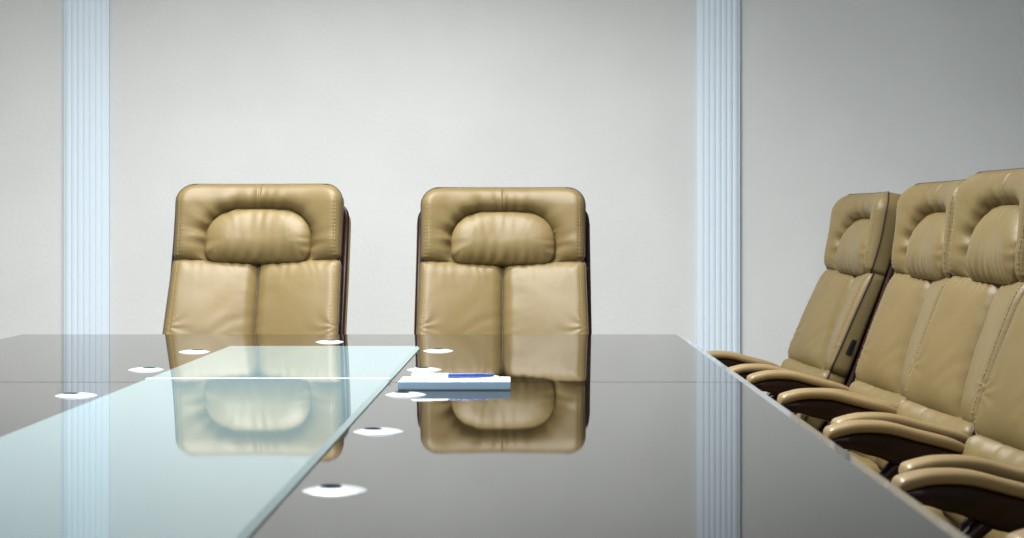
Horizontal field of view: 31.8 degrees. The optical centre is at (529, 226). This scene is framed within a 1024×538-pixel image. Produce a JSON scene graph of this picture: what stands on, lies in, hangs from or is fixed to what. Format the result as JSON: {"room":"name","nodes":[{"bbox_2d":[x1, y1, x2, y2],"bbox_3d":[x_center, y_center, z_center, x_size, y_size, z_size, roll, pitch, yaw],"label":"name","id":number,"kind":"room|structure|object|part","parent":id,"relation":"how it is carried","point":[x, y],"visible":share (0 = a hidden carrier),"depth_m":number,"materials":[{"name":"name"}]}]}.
{"room":"conference room","nodes":[
{"label":"conference room","id":0,"kind":"room"},
{"bbox_2d":[0,0,1020,449],"bbox_3d":[-0.512,-0.450,6.923,4.975,3.000,0.100,0,0,0],"label":"wall","id":1,"kind":"structure","parent":0,"point":[384,103],"depth_m":6.87,"materials":[{"name":"white paint"}]},
{"bbox_2d":[64,0,109,333],"bbox_3d":[-1.689,-0.450,6.840,0.202,3.000,0.065,0,0,0],"label":"wall light panel","id":2,"kind":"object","parent":1,"relation":"attached to","point":[86,22],"depth_m":6.84,"materials":[{"name":"blue paint"}]},
{"bbox_2d":[697,0,739,353],"bbox_3d":[0.718,-0.450,6.840,0.193,3.000,0.065,0,0,0],"label":"wall light panel","id":3,"kind":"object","parent":1,"relation":"attached to","point":[718,21],"depth_m":6.84,"materials":[{"name":"blue paint"}]},
{"bbox_2d":[1021,0,1023,167],"bbox_3d":[1.925,-0.450,2.436,0.100,3.000,8.873,0,0,0],"label":"wall","id":4,"kind":"structure","parent":0,"point":[1022,1],"depth_m":6.85,"materials":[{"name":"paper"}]},
{"bbox_3d":[-0.513,1.100,2.486,4.975,0.100,8.973,0,0,0],"label":"floor","id":5,"kind":"structure","parent":0,"visible":0},
{"bbox_2d":[162,184,350,333],"bbox_3d":[-0.858,0.457,5.406,0.616,1.186,0.728,0,0,2],"label":"chair","id":6,"kind":"object","parent":5,"relation":"on","point":[247,258],"visible":0.47,"depth_m":5.59,"materials":[{"name":"beige leather"}]},
{"bbox_3d":[-0.851,0.259,5.570,0.538,0.322,0.200,0,0,2],"label":"backrest","id":7,"kind":"part","parent":6,"relation":"part of","materials":[{"name":"beige leather"}]},
{"bbox_2d":[205,209,311,264],"bbox_3d":[-0.848,0.031,5.634,0.336,0.175,0.090,0,0,3],"label":"pillow","id":8,"kind":"object","parent":6,"relation":"on","point":[232,236],"depth_m":5.60,"materials":[{"name":"beige leather"}]},
{"bbox_3d":[-0.849,0.271,5.616,0.566,0.675,0.307,0,0,2],"label":"panel","id":9,"kind":"part","parent":6,"relation":"part of","materials":[{"name":"brown leather"}]},
{"bbox_2d":[0,334,967,537],"bbox_3d":[-0.504,0.671,2.776,1.866,0.758,4.551,0,0,0],"label":"conference table","id":10,"kind":"object","parent":5,"relation":"on","point":[592,435],"visible":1,"depth_m":2.46,"materials":[{"name":"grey glass"}]},
{"bbox_2d":[55,393,96,397],"bbox_3d":[-0.806,0.298,3.196,0.073,0.004,0.073,0,0,20],"label":"cable grommet","id":11,"kind":"object","parent":10,"relation":"on","point":[64,395],"visible":1,"depth_m":3.18,"materials":[{"name":"white plastic"}]},
{"bbox_2d":[129,367,163,370],"bbox_3d":[-0.806,0.298,3.777,0.073,0.004,0.073,0,0,35],"label":"cable grommet","id":12,"kind":"object","parent":10,"relation":"on","point":[142,368],"visible":1,"depth_m":3.76,"materials":[{"name":"white plastic"}]},
{"bbox_3d":[-0.506,0.296,2.035,0.471,0.008,2.871,0,0,0],"label":"panel","id":13,"kind":"part","parent":10,"relation":"part of","materials":[{"name":"clear glass"}]},
{"bbox_2d":[180,350,209,352],"bbox_3d":[-0.806,0.298,4.320,0.073,0.004,0.073,0,0,45],"label":"cable grommet","id":14,"kind":"object","parent":10,"relation":"on","point":[184,351],"visible":1,"depth_m":4.30,"materials":[{"name":"white plastic"}]},
{"bbox_3d":[-0.506,0.296,3.954,0.471,0.008,0.931,0,0,0],"label":"panel","id":15,"kind":"part","parent":10,"relation":"part of","materials":[{"name":"clear glass"}]},
{"bbox_2d":[317,340,342,342],"bbox_3d":[-0.522,0.298,4.691,0.073,0.004,0.073,0,0,20],"label":"cable grommet","id":16,"kind":"object","parent":10,"relation":"on","point":[322,341],"visible":1,"depth_m":4.67,"materials":[{"name":"white plastic"}]},
{"bbox_2d":[302,484,366,495],"bbox_3d":[-0.222,0.298,2.046,0.073,0.004,0.073,0,0,-28],"label":"cable grommet","id":17,"kind":"object","parent":10,"relation":"on","point":[326,489],"visible":1,"depth_m":2.03,"materials":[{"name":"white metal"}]},
{"bbox_2d":[354,427,402,434],"bbox_3d":[-0.222,0.298,2.635,0.073,0.004,0.073,0,0,35],"label":"cable grommet","id":18,"kind":"object","parent":10,"relation":"on","point":[371,430],"visible":1,"depth_m":2.62,"materials":[{"name":"white plastic"}]},
{"bbox_2d":[386,391,425,396],"bbox_3d":[-0.222,0.298,3.214,0.073,0.004,0.073,0,0,-40],"label":"cable grommet","id":19,"kind":"object","parent":10,"relation":"on","point":[398,393],"visible":1,"depth_m":3.20,"materials":[{"name":"white plastic"}]},
{"bbox_2d":[407,367,440,370],"bbox_3d":[-0.222,0.298,3.777,0.073,0.004,0.073,0,0,-15],"label":"cable grommet","id":20,"kind":"object","parent":10,"relation":"on","point":[417,368],"visible":1,"depth_m":3.76,"materials":[{"name":"white plastic"}]},
{"bbox_2d":[424,348,452,351],"bbox_3d":[-0.222,0.298,4.353,0.073,0.004,0.073,0,0,-5],"label":"cable grommet","id":21,"kind":"object","parent":10,"relation":"on","point":[437,349],"visible":1,"depth_m":4.33,"materials":[{"name":"white plastic"}]},
{"bbox_2d":[398,377,510,389],"bbox_3d":[-0.140,0.292,3.370,0.207,0.015,0.129,0,0,-1],"label":"notepad","id":22,"kind":"object","parent":10,"relation":"on","point":[406,383],"visible":1,"depth_m":3.31,"materials":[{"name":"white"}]},
{"bbox_2d":[412,372,498,378],"bbox_3d":[-0.140,0.279,3.380,0.164,0.011,0.010,0,0,-3],"label":"pen","id":23,"kind":"object","parent":22,"relation":"on","point":[417,375],"visible":1,"depth_m":3.38,"materials":[{"name":"blue plastic"}]},
{"bbox_2d":[414,187,591,333],"bbox_3d":[-0.086,0.461,5.531,0.616,1.178,0.728,0,0,0],"label":"chair","id":24,"kind":"object","parent":5,"relation":"on","point":[490,260],"visible":0.43,"depth_m":5.72,"materials":[{"name":"beige leather"}]},
{"bbox_3d":[-0.086,0.267,5.696,0.538,0.322,0.200,0,0,0],"label":"backrest","id":25,"kind":"part","parent":24,"relation":"part of","materials":[{"name":"beige leather"}]},
{"bbox_2d":[451,212,554,266],"bbox_3d":[-0.086,0.039,5.760,0.336,0.175,0.090,0,0,0],"label":"pillow","id":26,"kind":"object","parent":24,"relation":"on","point":[478,239],"depth_m":5.73,"materials":[{"name":"beige leather"}]},
{"bbox_2d":[706,191,901,433],"bbox_3d":[0.774,0.473,5.435,0.728,1.154,0.616,0,0,-5],"label":"chair","id":27,"kind":"object","parent":5,"relation":"on","point":[829,338],"visible":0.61,"depth_m":5.37,"materials":[{"name":"beige leather"}]},
{"bbox_3d":[0.713,0.472,5.703,0.402,0.118,0.050,0,0,-5],"label":"armrest","id":28,"kind":"part","parent":27,"relation":"part of","materials":[{"name":"brown leather"}]},
{"bbox_3d":[0.761,0.472,5.161,0.402,0.118,0.050,0,0,-5],"label":"armrest","id":29,"kind":"part","parent":27,"relation":"part of","materials":[{"name":"beige leather"}]},
{"bbox_2d":[766,358,846,430],"bbox_3d":[0.842,0.517,5.441,0.169,0.207,0.524,0,0,-5],"label":"seat cushion","id":30,"kind":"object","parent":27,"relation":"on","point":[817,367],"depth_m":5.31,"materials":[{"name":"beige leather"}]},
{"bbox_3d":[0.938,0.291,5.450,0.200,0.322,0.538,0,0,-5],"label":"backrest","id":31,"kind":"part","parent":27,"relation":"part of","materials":[{"name":"beige leather"}]},
{"bbox_2d":[834,219,869,275],"bbox_3d":[1.002,0.063,5.455,0.090,0.175,0.336,0,0,-5],"label":"pillow","id":32,"kind":"object","parent":27,"relation":"on","point":[851,235],"depth_m":5.48,"materials":[{"name":"beige leather"}]},
{"bbox_2d":[746,179,965,473],"bbox_3d":[0.821,0.466,4.582,0.689,1.168,0.616,0,0,-3],"label":"chair","id":33,"kind":"object","parent":5,"relation":"on","point":[925,211],"visible":0.31,"depth_m":4.67,"materials":[{"name":"beige leather"}]},
{"bbox_3d":[0.786,0.466,4.853,0.402,0.118,0.050,0,0,-4],"label":"armrest","id":34,"kind":"part","parent":33,"relation":"part of","materials":[{"name":"beige leather"}]},
{"bbox_3d":[0.704,0.640,4.575,0.450,0.141,0.486,0,0,-3],"label":"seat","id":35,"kind":"part","parent":33,"relation":"part of","materials":[{"name":"beige leather"}]},
{"bbox_2d":[848,380,906,463],"bbox_3d":[0.903,0.515,4.588,0.169,0.207,0.524,-4,0,-3],"label":"seat cushion","id":36,"kind":"object","parent":33,"relation":"on","point":[893,391],"depth_m":4.66,"materials":[{"name":"beige leather"}]},
{"bbox_3d":[0.984,0.283,4.593,0.200,0.322,0.538,-4,0,-3],"label":"backrest","id":37,"kind":"part","parent":33,"relation":"part of","materials":[{"name":"beige leather"}]},
{"bbox_2d":[904,212,945,280],"bbox_3d":[1.034,0.051,4.596,0.090,0.175,0.336,-4,0,-3],"label":"pillow","id":38,"kind":"object","parent":33,"relation":"on","point":[923,231],"depth_m":4.61,"materials":[{"name":"beige leather"}]},
{"bbox_2d":[777,168,1023,529],"bbox_3d":[0.813,0.460,3.903,0.695,1.178,0.616,0,0,-3],"label":"chair","id":39,"kind":"object","parent":5,"relation":"on","point":[967,328],"visible":0.52,"depth_m":3.98,"materials":[{"name":"beige leather"}]},
{"bbox_3d":[0.776,0.454,4.173,0.402,0.118,0.050,0,0,-4],"label":"armrest","id":40,"kind":"part","parent":39,"relation":"part of","materials":[{"name":"beige leather"}]},
{"bbox_2d":[876,400,975,468],"bbox_3d":[0.894,0.503,3.908,0.169,0.207,0.524,-3,0,-3],"label":"seat cushion","id":41,"kind":"object","parent":39,"relation":"on","point":[952,414],"depth_m":4.00,"materials":[{"name":"beige leather"}]},
{"bbox_3d":[0.694,0.628,3.895,0.450,0.141,0.486,0,0,-3],"label":"seat","id":42,"kind":"part","parent":39,"relation":"part of","materials":[{"name":"beige leather"}]},
{"bbox_3d":[0.977,0.272,3.913,0.200,0.322,0.538,-3,0,-3],"label":"backrest","id":43,"kind":"part","parent":39,"relation":"part of","materials":[{"name":"beige leather"}]},
{"bbox_2d":[964,205,1018,285],"bbox_3d":[1.029,0.041,3.916,0.090,0.175,0.336,-3,0,-3],"label":"pillow","id":44,"kind":"object","parent":39,"relation":"on","point":[990,240],"depth_m":3.93,"materials":[{"name":"beige leather"}]},
{"bbox_2d":[823,295,1023,537],"bbox_3d":[0.819,0.463,3.273,0.695,1.172,0.616,0,0,-4],"label":"chair","id":45,"kind":"object","parent":5,"relation":"on","point":[996,448],"visible":0.57,"depth_m":3.48,"materials":[{"name":"beige leather"}]},
{"bbox_3d":[0.780,0.460,3.543,0.402,0.118,0.050,0,0,-4],"label":"armrest","id":46,"kind":"part","parent":45,"relation":"part of","materials":[{"name":"brown leather"}]},
{"bbox_2d":[942,434,1023,537],"bbox_3d":[0.900,0.509,3.279,0.169,0.207,0.524,-3,0,-4],"label":"seat cushion","id":47,"kind":"object","parent":45,"relation":"on","point":[1008,449],"depth_m":3.45,"materials":[{"name":"beige leather"}]},
{"bbox_3d":[0.983,0.278,3.284,0.200,0.322,0.538,-3,0,-4],"label":"backrest","id":48,"kind":"part","parent":45,"relation":"part of","materials":[{"name":"beige leather"}]},
{"bbox_2d":[891,468,1023,537],"bbox_3d":[0.819,0.466,2.603,0.695,1.168,0.616,0,0,-4],"label":"chair","id":49,"kind":"object","parent":5,"relation":"on","point":[993,502],"visible":0.91,"depth_m":2.84,"materials":[{"name":"beige leather"}]},
{"bbox_3d":[0.780,0.465,2.873,0.402,0.118,0.050,0,0,-4],"label":"armrest","id":50,"kind":"part","parent":49,"relation":"part of","materials":[{"name":"brown leather"}]}
]}

